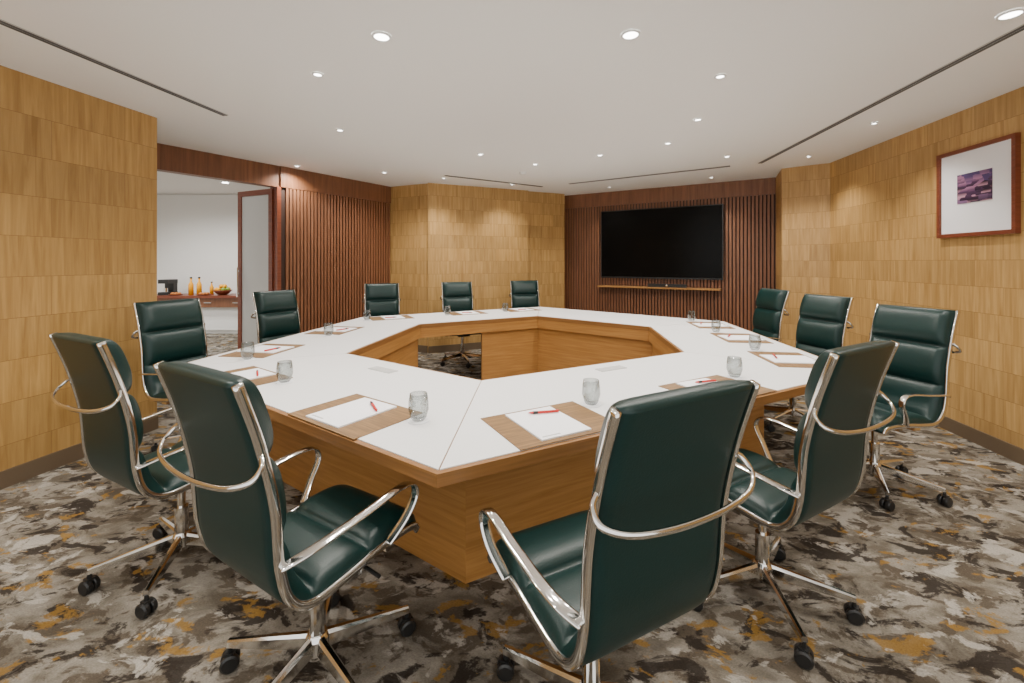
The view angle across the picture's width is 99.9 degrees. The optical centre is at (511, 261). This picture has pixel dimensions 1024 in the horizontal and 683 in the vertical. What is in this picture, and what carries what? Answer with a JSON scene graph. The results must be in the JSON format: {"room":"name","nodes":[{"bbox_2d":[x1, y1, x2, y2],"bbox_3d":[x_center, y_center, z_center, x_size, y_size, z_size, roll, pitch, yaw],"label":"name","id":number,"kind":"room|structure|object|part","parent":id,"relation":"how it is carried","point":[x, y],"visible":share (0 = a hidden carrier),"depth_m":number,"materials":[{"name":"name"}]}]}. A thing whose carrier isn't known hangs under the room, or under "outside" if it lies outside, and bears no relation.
{"room":"conference room","nodes":[
{"label":"conference room","id":0,"kind":"room"},
{"bbox_2d":[0,65,156,471],"bbox_3d":[-3.903,0.095,1.313,0.930,2.650,4.940,0,0,10],"label":"wall","id":1,"kind":"structure","parent":0,"point":[78,170],"depth_m":3.00,"materials":[{"name":"brown wood"}]},
{"bbox_2d":[0,416,157,489],"bbox_3d":[-3.438,1.365,1.234,0.014,0.110,4.940,0,0,10],"label":"baseboard","id":2,"kind":"structure","parent":1,"relation":"attached to","point":[9,477],"depth_m":2.90,"materials":[{"name":"brown wood"}]},
{"bbox_2d":[157,194,237,293],"bbox_3d":[-4.950,-0.005,9.200,6.900,2.850,0.200,0,0,0],"label":"wall","id":3,"kind":"structure","parent":0,"point":[197,234],"depth_m":9.10,"materials":[{"name":"white paint"}]},
{"bbox_2d":[157,171,270,193],"bbox_3d":[-5.000,-1.485,6.400,7.000,0.090,5.800,0,0,0],"label":"ceiling","id":4,"kind":"structure","parent":0,"point":[167,183],"depth_m":8.20,"materials":[{"name":"white paint"}]},
{"bbox_2d":[157,143,323,329],"bbox_3d":[-3.030,0.095,5.547,0.125,2.650,3.643,0,0,32],"label":"wall","id":5,"kind":"structure","parent":0,"point":[170,159],"depth_m":5.03,"materials":[{"name":"brown wood"}]},
{"bbox_2d":[236,267,239,296],"bbox_3d":[-3.644,0.270,5.783,0.022,0.400,0.122,0,0,25],"label":"handle","id":6,"kind":"object","parent":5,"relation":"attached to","point":[237,270],"visible":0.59,"depth_m":5.73,"materials":[{"name":"silver metal"}]},
{"bbox_2d":[242,195,267,347],"bbox_3d":[-3.369,0.215,5.655,0.547,2.170,0.012,0,0,25],"label":"panel","id":7,"kind":"object","parent":5,"relation":"attached to","point":[254,208],"visible":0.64,"depth_m":5.67,"materials":[{"name":"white glass"}]},
{"bbox_2d":[238,188,272,348],"bbox_3d":[-3.369,0.235,5.655,0.687,2.350,0.040,0,0,25],"label":"frame","id":8,"kind":"object","parent":5,"relation":"attached to","point":[269,192],"visible":0.57,"depth_m":5.71,"materials":[{"name":"brown wood"}]},
{"bbox_2d":[270,186,280,290],"bbox_3d":[-3.040,0.230,5.529,0.170,2.380,0.134,0,0,0],"label":"door jamb","id":9,"kind":"object","parent":5,"relation":"attached to","point":[276,190],"depth_m":5.49,"materials":[{"name":"brown wood"}]},
{"bbox_2d":[280,166,390,202],"bbox_3d":[-2.479,-1.095,6.278,1.002,0.268,1.544,0,0,0],"label":"header","id":10,"kind":"object","parent":5,"relation":"attached to","point":[292,178],"depth_m":6.12,"materials":[{"name":"brown wood"}]},
{"bbox_2d":[285,188,389,332],"bbox_3d":[-2.466,0.180,6.301,0.022,2.280,1.732,0,0,33],"label":"wall panel","id":11,"kind":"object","parent":5,"relation":"attached to","point":[356,231],"depth_m":6.17,"materials":[{"name":"brown wood"}]},
{"bbox_2d":[390,183,564,345],"bbox_3d":[-0.470,0.095,7.426,3.143,2.650,0.825,0,0,-18],"label":"wall","id":12,"kind":"structure","parent":0,"point":[409,203],"depth_m":7.03,"materials":[{"name":"brown wood"}]},
{"bbox_2d":[418,345,427,352],"bbox_3d":[-1.663,1.365,6.879,0.756,0.110,0.014,0,0,26],"label":"baseboard","id":13,"kind":"structure","parent":12,"relation":"attached to","point":[421,348],"depth_m":6.75,"materials":[{"name":"brown wood"}]},
{"bbox_2d":[428,342,480,353],"bbox_3d":[-0.172,1.365,7.220,2.504,0.110,0.064,0,0,-25],"label":"baseboard","id":14,"kind":"structure","parent":12,"relation":"attached to","point":[477,345],"depth_m":6.83,"materials":[{"name":"brown wood"}]},
{"bbox_2d":[428,183,527,345],"bbox_3d":[-0.519,0.095,7.062,1.740,2.650,0.050,0,0,-25],"label":"wall panel","id":15,"kind":"object","parent":12,"relation":"attached to","point":[478,236],"visible":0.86,"depth_m":7.01,"materials":[{"name":"brown wood"}]},
{"bbox_2d":[565,194,775,330],"bbox_3d":[2.438,0.165,7.109,3.832,2.310,0.022,0,0,31],"label":"slatted wall panel","id":16,"kind":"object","parent":12,"relation":"attached to","point":[624,292],"depth_m":6.89,"materials":[{"name":"brown wood"}]},
{"bbox_2d":[565,177,775,208],"bbox_3d":[2.442,-1.110,7.102,3.316,0.239,2.036,0,0,0],"label":"header","id":17,"kind":"object","parent":12,"relation":"attached to","point":[764,186],"depth_m":6.95,"materials":[{"name":"brown wood"}]},
{"bbox_2d":[0,0,1023,195],"bbox_3d":[0.170,-1.280,3.600,8.260,0.100,9.600,0,0,0],"label":"ceiling","id":18,"kind":"structure","parent":0,"point":[556,86],"depth_m":2.87,"materials":[{"name":"white paint"}]},
{"bbox_2d":[0,19,227,115],"bbox_3d":[-2.575,-1.226,2.450,0.409,0.006,2.309,0,0,0],"label":"ceiling air slot","id":19,"kind":"object","parent":18,"relation":"in","point":[2,22],"depth_m":2.65,"materials":[{"name":"black metal"}]},
{"bbox_2d":[312,72,323,76],"bbox_3d":[-1.270,-1.225,2.810,0.072,0.008,0.072,0,0,0],"label":"recessed light","id":20,"kind":"object","parent":18,"relation":"in","point":[318,74],"depth_m":2.81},
{"bbox_2d":[371,31,390,41],"bbox_3d":[-0.710,-1.225,2.340,0.104,0.008,0.104,0,0,0],"label":"recessed light","id":21,"kind":"object","parent":18,"relation":"in","point":[381,36],"depth_m":2.33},
{"bbox_2d":[445,175,542,186],"bbox_3d":[-0.230,-1.226,6.550,1.477,0.006,0.959,0,0,0],"label":"ceiling air slot","id":22,"kind":"object","parent":18,"relation":"in","point":[445,175],"depth_m":6.47,"materials":[{"name":"grey metal"}]},
{"bbox_2d":[621,29,640,39],"bbox_3d":[0.640,-1.225,2.320,0.104,0.008,0.104,0,0,0],"label":"recessed light","id":23,"kind":"object","parent":18,"relation":"in","point":[630,34],"depth_m":2.31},
{"bbox_2d":[568,165,729,183],"bbox_3d":[1.845,-1.226,6.125,1.929,0.006,1.308,0,0,0],"label":"ceiling air slot","id":24,"kind":"object","parent":18,"relation":"in","point":[729,165],"depth_m":6.02,"materials":[{"name":"grey metal"}]},
{"bbox_2d":[714,74,725,78],"bbox_3d":[1.375,-1.225,2.840,0.072,0.008,0.072,0,0,0],"label":"recessed light","id":25,"kind":"object","parent":18,"relation":"in","point":[718,76],"depth_m":2.84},
{"bbox_2d":[758,24,1023,163],"bbox_3d":[2.815,-1.226,3.320,0.589,0.006,4.048,0,0,0],"label":"ceiling air slot","id":26,"kind":"object","parent":18,"relation":"in","point":[1015,31],"depth_m":2.92,"materials":[{"name":"black metal"}]},
{"bbox_2d":[995,8,1023,20],"bbox_3d":[2.470,-1.225,2.130,0.104,0.008,0.104,0,0,0],"label":"recessed light","id":27,"kind":"object","parent":18,"relation":"in","point":[1013,13],"depth_m":2.13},
{"bbox_2d":[0,333,1023,682],"bbox_3d":[-1.750,1.470,4.100,13.500,0.100,11.000,0,0,0],"label":"floor","id":28,"kind":"structure","parent":0,"point":[938,589],"depth_m":1.79,"materials":[{"name":"carpet"}]},
{"bbox_2d":[48,332,202,619],"bbox_3d":[-1.585,0.856,2.009,0.657,1.121,0.747,0,0,27],"label":"office chair","id":29,"kind":"object","parent":28,"relation":"on","point":[97,369],"visible":0.73,"depth_m":1.76,"materials":[{"name":"teal leather"}]},
{"bbox_3d":[-1.721,0.531,1.713,0.511,0.085,0.097,0,0,27],"label":"handle","id":30,"kind":"part","parent":29,"relation":"part of","materials":[{"name":"silver metal"}]},
{"bbox_2d":[130,298,207,452],"bbox_3d":[-2.367,0.858,3.191,0.744,1.123,0.650,0,0,22],"label":"office chair","id":31,"kind":"object","parent":28,"relation":"on","point":[167,330],"visible":0.49,"depth_m":3.21,"materials":[{"name":"teal leather"}]},
{"bbox_3d":[-2.659,0.531,3.333,0.097,0.085,0.511,0,0,22],"label":"handle","id":32,"kind":"part","parent":31,"relation":"part of","materials":[{"name":"silver metal"}]},
{"bbox_2d":[157,293,237,332],"bbox_3d":[-6.250,1.040,8.720,2.300,0.760,0.620,0,0,0],"label":"sideboard","id":33,"kind":"object","parent":28,"relation":"on","point":[220,312],"visible":0.31,"depth_m":8.51,"materials":[{"name":"brown wood"}]},
{"bbox_2d":[158,279,177,294],"bbox_3d":[-6.920,0.505,8.650,0.200,0.310,0.260,0,0,0],"label":"coffee machine","id":34,"kind":"object","parent":33,"relation":"on","point":[171,285],"visible":0.95,"depth_m":8.62,"materials":[{"name":"black plastic"}]},
{"bbox_2d":[168,292,182,295],"bbox_3d":[-6.660,0.630,8.520,0.240,0.060,0.240,0,0,0],"label":"tray","id":35,"kind":"object","parent":33,"relation":"on","point":[172,293],"visible":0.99,"depth_m":8.46,"materials":[{"name":"brown wood"}]},
{"bbox_2d":[188,277,193,294],"bbox_3d":[-6.420,0.480,8.600,0.090,0.360,0.090,0,0,0],"label":"juice bottle","id":36,"kind":"object","parent":33,"relation":"on","point":[190,285],"visible":0.89,"depth_m":8.57,"materials":[{"name":"orange glass"}]},
{"bbox_3d":[-6.250,0.800,8.720,2.240,0.180,0.560,0,0,0],"label":"drawer","id":37,"kind":"part","parent":33,"relation":"part of","materials":[{"name":"brown wood"}]},
{"bbox_2d":[196,277,201,294],"bbox_3d":[-6.270,0.480,8.620,0.090,0.360,0.090,0,0,0],"label":"juice bottle","id":38,"kind":"object","parent":33,"relation":"on","point":[199,285],"visible":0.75,"depth_m":8.59,"materials":[{"name":"orange glass"}]},
{"bbox_2d":[197,292,210,295],"bbox_3d":[-6.100,0.630,8.520,0.240,0.060,0.240,0,0,0],"label":"tray","id":39,"kind":"object","parent":33,"relation":"on","point":[200,293],"visible":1,"depth_m":8.47,"materials":[{"name":"brown wood"}]},
{"bbox_2d":[210,282,213,294],"bbox_3d":[-6.090,0.530,8.720,0.072,0.260,0.072,0,0,0],"label":"juice bottle","id":40,"kind":"object","parent":33,"relation":"on","point":[211,286],"visible":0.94,"depth_m":8.70,"materials":[{"name":"orange glass"}]},
{"bbox_2d":[213,284,231,294],"bbox_3d":[-5.800,0.553,8.620,0.340,0.214,0.340,0,0,0],"label":"fruit bowl","id":41,"kind":"object","parent":33,"relation":"on","point":[222,289],"visible":1,"depth_m":8.55,"materials":[{"name":"brown wood"}]},
{"bbox_2d":[251,289,300,343],"bbox_3d":[-2.156,0.857,4.322,0.758,1.123,0.658,0,0,28],"label":"office chair","id":42,"kind":"object","parent":28,"relation":"on","point":[276,313],"visible":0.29,"depth_m":4.35,"materials":[{"name":"teal leather"}]},
{"bbox_2d":[153,361,419,682],"bbox_3d":[-0.679,0.856,1.435,0.662,1.121,0.720,0,0,31],"label":"office chair","id":43,"kind":"object","parent":28,"relation":"on","point":[302,556],"visible":1,"depth_m":1.27,"materials":[{"name":"teal leather"}]},
{"bbox_3d":[-0.853,0.531,1.175,0.511,0.085,0.097,0,0,31],"label":"handle","id":44,"kind":"part","parent":43,"relation":"part of","materials":[{"name":"silver metal"}]},
{"bbox_2d":[362,283,400,316],"bbox_3d":[-1.690,0.858,5.636,0.664,1.123,0.717,0,0,-22],"label":"office chair","id":45,"kind":"object","parent":28,"relation":"on","point":[382,299],"visible":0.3,"depth_m":5.83,"materials":[{"name":"teal leather"}]},
{"bbox_2d":[440,282,480,367],"bbox_3d":[-0.708,0.858,6.086,0.670,1.123,0.752,0,0,-20],"label":"office chair","id":46,"kind":"object","parent":28,"relation":"on","point":[458,296],"visible":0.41,"depth_m":6.27,"materials":[{"name":"teal leather"}]},
{"bbox_2d":[188,307,817,583],"bbox_3d":[0.054,1.044,3.871,5.060,0.752,4.191,0,0,-28],"label":"conference table","id":47,"kind":"object","parent":28,"relation":"on","point":[460,466],"visible":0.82,"depth_m":2.38,"materials":[{"name":"oak"},{"name":"white laminate"}]},
{"bbox_2d":[240,342,254,360],"bbox_3d":[-1.812,0.610,2.947,0.090,0.116,0.090,0,0,0],"label":"water glass","id":48,"kind":"object","parent":47,"relation":"on","point":[251,357],"visible":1,"depth_m":2.93,"materials":[{"name":"clear glass"}]},
{"bbox_2d":[224,366,292,385],"bbox_3d":[-1.560,0.667,2.475,0.480,0.003,0.350,0,0,35],"label":"placemat","id":49,"kind":"object","parent":47,"relation":"on","point":[269,379],"visible":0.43,"depth_m":2.48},
{"bbox_2d":[232,368,275,379],"bbox_3d":[-1.576,0.662,2.486,0.230,0.007,0.300,0,0,36],"label":"notepad","id":50,"kind":"object","parent":49,"relation":"on","point":[250,374],"visible":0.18,"depth_m":2.54,"materials":[{"name":"white paper"}]},
{"bbox_2d":[218,343,303,357],"bbox_3d":[-1.870,0.667,3.250,0.350,0.003,0.480,0,0,8],"label":"placemat","id":51,"kind":"object","parent":47,"relation":"on","point":[233,354],"visible":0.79,"depth_m":3.13,"materials":[{"name":"beige leather"}]},
{"bbox_2d":[237,345,293,352],"bbox_3d":[-1.867,0.662,3.270,0.300,0.007,0.230,0,0,11],"label":"notepad","id":52,"kind":"object","parent":51,"relation":"on","point":[258,349],"visible":0.89,"depth_m":3.24,"materials":[{"name":"white paper"}]},
{"bbox_2d":[275,360,293,384],"bbox_3d":[-1.263,0.610,2.389,0.090,0.116,0.090,0,0,0],"label":"water glass","id":53,"kind":"object","parent":47,"relation":"on","point":[286,381],"visible":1,"depth_m":2.38,"materials":[{"name":"clear glass"}]},
{"bbox_2d":[323,322,333,336],"bbox_3d":[-1.662,0.610,3.897,0.090,0.116,0.090,0,0,0],"label":"water glass","id":54,"kind":"object","parent":47,"relation":"on","point":[332,322],"visible":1,"depth_m":3.89,"materials":[{"name":"clear glass"}]},
{"bbox_2d":[305,326,362,334],"bbox_3d":[-1.720,0.667,4.200,0.350,0.003,0.480,0,0,8],"label":"placemat","id":55,"kind":"object","parent":47,"relation":"on","point":[313,332],"visible":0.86,"depth_m":4.06,"materials":[{"name":"beige leather"}]},
{"bbox_2d":[316,327,356,331],"bbox_3d":[-1.717,0.662,4.220,0.300,0.007,0.230,0,0,10],"label":"notepad","id":56,"kind":"object","parent":55,"relation":"on","point":[329,329],"visible":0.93,"depth_m":4.20,"materials":[{"name":"white paper"}]},
{"bbox_2d":[287,394,422,439],"bbox_3d":[-0.690,0.667,1.895,0.480,0.003,0.350,0,0,35],"label":"placemat","id":57,"kind":"object","parent":47,"relation":"on","point":[364,427],"visible":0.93,"depth_m":1.83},
{"bbox_2d":[306,397,396,427],"bbox_3d":[-0.706,0.662,1.907,0.230,0.007,0.300,0,0,34],"label":"notepad","id":58,"kind":"object","parent":57,"relation":"on","point":[339,416],"visible":1,"depth_m":1.88,"materials":[{"name":"white paper"}]},
{"bbox_2d":[370,401,377,410],"bbox_3d":[-0.629,0.651,1.952,0.012,0.011,0.143,0,0,-29],"label":"pen","id":59,"kind":"object","parent":58,"relation":"on","point":[371,402],"visible":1,"depth_m":1.93,"materials":[{"name":"red plastic"}]},
{"bbox_2d":[368,366,397,373],"bbox_3d":[-0.800,0.666,2.660,0.200,0.005,0.070,0,0,35],"label":"power socket","id":60,"kind":"object","parent":47,"relation":"on","point":[376,368],"visible":1,"depth_m":2.65,"materials":[{"name":"grey plastic"}]},
{"bbox_2d":[368,315,412,320],"bbox_3d":[-1.450,0.667,5.150,0.480,0.003,0.350,0,0,-28],"label":"placemat","id":61,"kind":"object","parent":47,"relation":"on","point":[378,318],"visible":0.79,"depth_m":5.07,"materials":[{"name":"beige leather"}]},
{"bbox_2d":[380,315,404,319],"bbox_3d":[-1.432,0.662,5.159,0.230,0.007,0.300,0,0,-28],"label":"notepad","id":62,"kind":"object","parent":61,"relation":"on","point":[395,316],"visible":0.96,"depth_m":5.12,"materials":[{"name":"white paper"}]},
{"bbox_2d":[407,391,428,424],"bbox_3d":[-0.393,0.610,1.809,0.090,0.116,0.090,0,0,0],"label":"water glass","id":63,"kind":"object","parent":47,"relation":"on","point":[417,420],"visible":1,"depth_m":1.80,"materials":[{"name":"clear glass"}]},
{"bbox_2d":[445,311,487,315],"bbox_3d":[-0.600,0.667,5.620,0.480,0.003,0.350,0,0,-28],"label":"placemat","id":64,"kind":"object","parent":47,"relation":"on","point":[480,312],"visible":0.71,"depth_m":5.56,"materials":[{"name":"beige leather"}]},
{"bbox_2d":[457,311,479,314],"bbox_3d":[-0.582,0.662,5.629,0.230,0.007,0.300,0,0,-26],"label":"notepad","id":65,"kind":"object","parent":64,"relation":"on","point":[460,312],"visible":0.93,"depth_m":5.61,"materials":[{"name":"white paper"}]},
{"bbox_2d":[500,308,538,311],"bbox_3d":[0.120,0.667,6.000,0.480,0.003,0.350,0,0,-28],"label":"placemat","id":66,"kind":"object","parent":47,"relation":"on","point":[509,310],"visible":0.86,"depth_m":5.90,"materials":[{"name":"beige leather"}]},
{"bbox_2d":[511,308,532,310],"bbox_3d":[0.138,0.662,6.009,0.230,0.007,0.300,0,0,-29],"label":"notepad","id":67,"kind":"object","parent":66,"relation":"on","point":[526,309],"visible":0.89,"depth_m":5.97,"materials":[{"name":"white paper"}]},
{"bbox_2d":[481,401,604,450],"bbox_3d":[0.160,0.667,1.790,0.480,0.003,0.350,0,0,-28],"label":"placemat","id":68,"kind":"object","parent":47,"relation":"on","point":[516,435],"visible":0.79,"depth_m":1.75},
{"bbox_2d":[505,406,590,440],"bbox_3d":[0.142,0.662,1.781,0.230,0.007,0.300,0,0,-28],"label":"notepad","id":69,"kind":"object","parent":68,"relation":"on","point":[544,426],"visible":1,"depth_m":1.75,"materials":[{"name":"white paper"}]},
{"bbox_2d":[529,409,558,413],"bbox_3d":[0.137,0.651,1.869,0.143,0.011,0.012,0,0,-12],"label":"pen","id":70,"kind":"object","parent":69,"relation":"on","point":[557,410],"visible":1,"depth_m":1.86,"materials":[{"name":"red plastic"}]},
{"bbox_2d":[581,378,600,407],"bbox_3d":[0.371,0.610,2.015,0.090,0.116,0.090,0,0,0],"label":"water glass","id":71,"kind":"object","parent":47,"relation":"on","point":[591,404],"visible":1,"depth_m":2.00,"materials":[{"name":"clear glass"}]},
{"bbox_2d":[595,365,626,371],"bbox_3d":[0.620,0.666,2.690,0.200,0.005,0.070,0,0,-28],"label":"power socket","id":72,"kind":"object","parent":47,"relation":"on","point":[618,367],"visible":1,"depth_m":2.68,"materials":[{"name":"grey"}]},
{"bbox_2d":[687,322,734,328],"bbox_3d":[2.090,0.667,4.550,0.350,0.003,0.480,0,0,7],"label":"placemat","id":73,"kind":"object","parent":47,"relation":"on","point":[687,322],"visible":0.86,"depth_m":4.37,"materials":[{"name":"beige leather"}]},
{"bbox_2d":[692,323,729,326],"bbox_3d":[2.088,0.662,4.530,0.300,0.007,0.230,0,0,5],"label":"notepad","id":74,"kind":"object","parent":73,"relation":"on","point":[697,324],"visible":1,"depth_m":4.46,"materials":[{"name":"white paper"}]},
{"bbox_2d":[711,322,720,332],"bbox_3d":[1.936,0.610,4.082,0.090,0.116,0.090,0,0,0],"label":"water glass","id":75,"kind":"object","parent":47,"relation":"on","point":[714,331],"visible":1,"depth_m":4.07,"materials":[{"name":"clear glass"}]},
{"bbox_2d":[659,375,776,395],"bbox_3d":[1.080,0.667,2.270,0.480,0.003,0.350,0,0,-28],"label":"placemat","id":76,"kind":"object","parent":47,"relation":"on","point":[763,390],"visible":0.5,"depth_m":2.30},
{"bbox_2d":[676,378,715,386],"bbox_3d":[1.062,0.662,2.261,0.230,0.007,0.300,0,0,-25],"label":"notepad","id":77,"kind":"object","parent":76,"relation":"on","point":[691,382],"visible":0.18,"depth_m":2.35,"materials":[{"name":"white paper"}]},
{"bbox_2d":[695,379,715,382],"bbox_3d":[1.057,0.651,2.349,0.143,0.011,0.012,0,0,-17],"label":"pen","id":78,"kind":"object","parent":77,"relation":"on","point":[713,380],"visible":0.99,"depth_m":2.35,"materials":[{"name":"red plastic"}]},
{"bbox_2d":[726,356,742,378],"bbox_3d":[1.291,0.610,2.495,0.090,0.116,0.090,0,0,0],"label":"water glass","id":79,"kind":"object","parent":47,"relation":"on","point":[732,376],"visible":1,"depth_m":2.49,"materials":[{"name":"clear glass"}]},
{"bbox_2d":[710,333,773,343],"bbox_3d":[2.000,0.667,3.780,0.350,0.003,0.480,0,0,7],"label":"placemat","id":80,"kind":"object","parent":47,"relation":"on","point":[714,334],"visible":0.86,"depth_m":3.65,"materials":[{"name":"beige leather"}]},
{"bbox_2d":[717,335,764,340],"bbox_3d":[1.998,0.662,3.760,0.300,0.007,0.230,0,0,4],"label":"notepad","id":81,"kind":"object","parent":80,"relation":"on","point":[731,337],"visible":1,"depth_m":3.75,"materials":[{"name":"white paper"}]},
{"bbox_2d":[748,334,761,350],"bbox_3d":[1.836,0.610,3.252,0.090,0.116,0.090,0,0,0],"label":"water glass","id":82,"kind":"object","parent":47,"relation":"on","point":[750,349],"visible":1,"depth_m":3.25,"materials":[{"name":"clear glass"}]},
{"bbox_2d":[747,351,815,367],"bbox_3d":[1.900,0.667,2.950,0.350,0.003,0.480,0,0,7],"label":"placemat","id":83,"kind":"object","parent":47,"relation":"on","point":[756,353],"visible":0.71,"depth_m":3.00,"materials":[{"name":"beige leather"}]},
{"bbox_2d":[760,355,815,363],"bbox_3d":[1.898,0.662,2.930,0.300,0.007,0.230,0,0,7],"label":"notepad","id":84,"kind":"object","parent":83,"relation":"on","point":[796,359],"visible":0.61,"depth_m":2.91,"materials":[{"name":"white paper"}]},
{"bbox_2d":[509,280,539,307],"bbox_3d":[0.266,0.857,6.609,0.667,1.123,0.696,0,0,-8],"label":"office chair","id":85,"kind":"object","parent":28,"relation":"on","point":[524,293],"visible":0.31,"depth_m":6.79,"materials":[{"name":"teal leather"}]},
{"bbox_2d":[479,379,760,682],"bbox_3d":[0.251,0.858,1.253,0.668,1.123,0.713,0,0,-27],"label":"office chair","id":86,"kind":"object","parent":28,"relation":"on","point":[647,549],"visible":1,"depth_m":1.03,"materials":[{"name":"teal leather"}]},
{"bbox_3d":[0.401,0.531,0.983,0.511,0.085,0.097,0,0,-27],"label":"handle","id":87,"kind":"part","parent":86,"relation":"part of","materials":[{"name":"silver metal"}]},
{"bbox_2d":[752,288,790,341],"bbox_3d":[2.550,0.858,4.724,0.744,1.123,0.651,0,0,-2],"label":"office chair","id":88,"kind":"object","parent":28,"relation":"on","point":[768,315],"visible":0.41,"depth_m":4.61,"materials":[{"name":"teal leather"}]},
{"bbox_2d":[693,340,899,669],"bbox_3d":[1.100,0.857,1.814,0.658,1.123,0.762,0,0,-39],"label":"office chair","id":89,"kind":"object","parent":28,"relation":"on","point":[842,390],"visible":0.78,"depth_m":1.58,"materials":[{"name":"teal leather"}]},
{"bbox_3d":[1.237,0.531,1.519,0.511,0.085,0.097,0,0,-29],"label":"handle","id":90,"kind":"part","parent":89,"relation":"part of","materials":[{"name":"silver metal"}]},
{"bbox_2d":[764,294,853,431],"bbox_3d":[2.489,0.857,3.727,0.766,1.123,0.669,0,0,-12],"label":"office chair","id":91,"kind":"object","parent":28,"relation":"on","point":[823,321],"visible":0.53,"depth_m":3.73,"materials":[{"name":"teal leather"}]},
{"bbox_2d":[865,304,961,511],"bbox_3d":[2.352,0.858,2.766,0.711,1.123,0.649,0,0,-16],"label":"office chair","id":92,"kind":"object","parent":28,"relation":"on","point":[916,380],"visible":0.64,"depth_m":2.68,"materials":[{"name":"teal leather"}]},
{"bbox_3d":[2.652,0.531,2.838,0.097,0.085,0.511,0,0,-16],"label":"handle","id":93,"kind":"part","parent":92,"relation":"part of","materials":[{"name":"silver metal"}]},
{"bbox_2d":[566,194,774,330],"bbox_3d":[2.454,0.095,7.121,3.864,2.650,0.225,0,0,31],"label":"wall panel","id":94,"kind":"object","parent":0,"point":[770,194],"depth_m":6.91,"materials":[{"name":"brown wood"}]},
{"bbox_2d":[597,285,721,290],"bbox_3d":[2.352,0.420,7.040,1.932,0.025,0.170,0,0,31],"label":"wall shelf","id":95,"kind":"object","parent":94,"relation":"attached to","point":[617,286],"visible":1,"depth_m":6.92,"materials":[{"name":"brown wood"}]},
{"bbox_2d":[648,283,686,287],"bbox_3d":[2.495,0.380,6.928,0.600,0.050,0.072,0,0,31],"label":"bar","id":96,"kind":"object","parent":95,"relation":"on","point":[649,284],"visible":1,"depth_m":6.89,"materials":[{"name":"black plastic"}]},
{"bbox_3d":[2.403,-0.305,7.065,1.932,1.160,0.075,0,0,31],"label":"wall television","id":97,"kind":"part","parent":94,"relation":"part of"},
{"bbox_2d":[776,163,829,346],"bbox_3d":[3.875,0.095,5.820,0.650,2.650,0.960,0,0,0],"label":"wall","id":98,"kind":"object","parent":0,"point":[802,192],"depth_m":5.53,"materials":[{"name":"beige wood"}]},
{"bbox_2d":[830,86,1023,448],"bbox_3d":[3.508,0.095,2.058,0.150,2.650,6.621,0,0,9],"label":"wall","id":99,"kind":"structure","parent":0,"point":[885,248],"depth_m":3.69,"materials":[{"name":"brown wood"}]},
{"bbox_2d":[936,132,1020,237],"bbox_3d":[3.620,-0.558,3.366,0.034,0.710,0.680,0,0,9],"label":"framed picture","id":100,"kind":"object","parent":99,"relation":"attached to","point":[978,186],"visible":1,"depth_m":3.31,"materials":[{"name":"brown wood"}]},
{"bbox_2d":[957,168,991,203],"bbox_3d":[3.617,-0.588,3.366,0.004,0.235,0.300,0,0,9],"label":"print","id":101,"kind":"object","parent":100,"relation":"attached to","point":[975,186],"depth_m":3.36},
{"bbox_2d":[937,416,1023,465],"bbox_3d":[3.427,1.365,2.071,0.014,0.110,6.621,0,0,9],"label":"baseboard","id":102,"kind":"structure","parent":99,"relation":"attached to","point":[1012,452],"depth_m":3.29,"materials":[{"name":"brown wood"}]}
]}

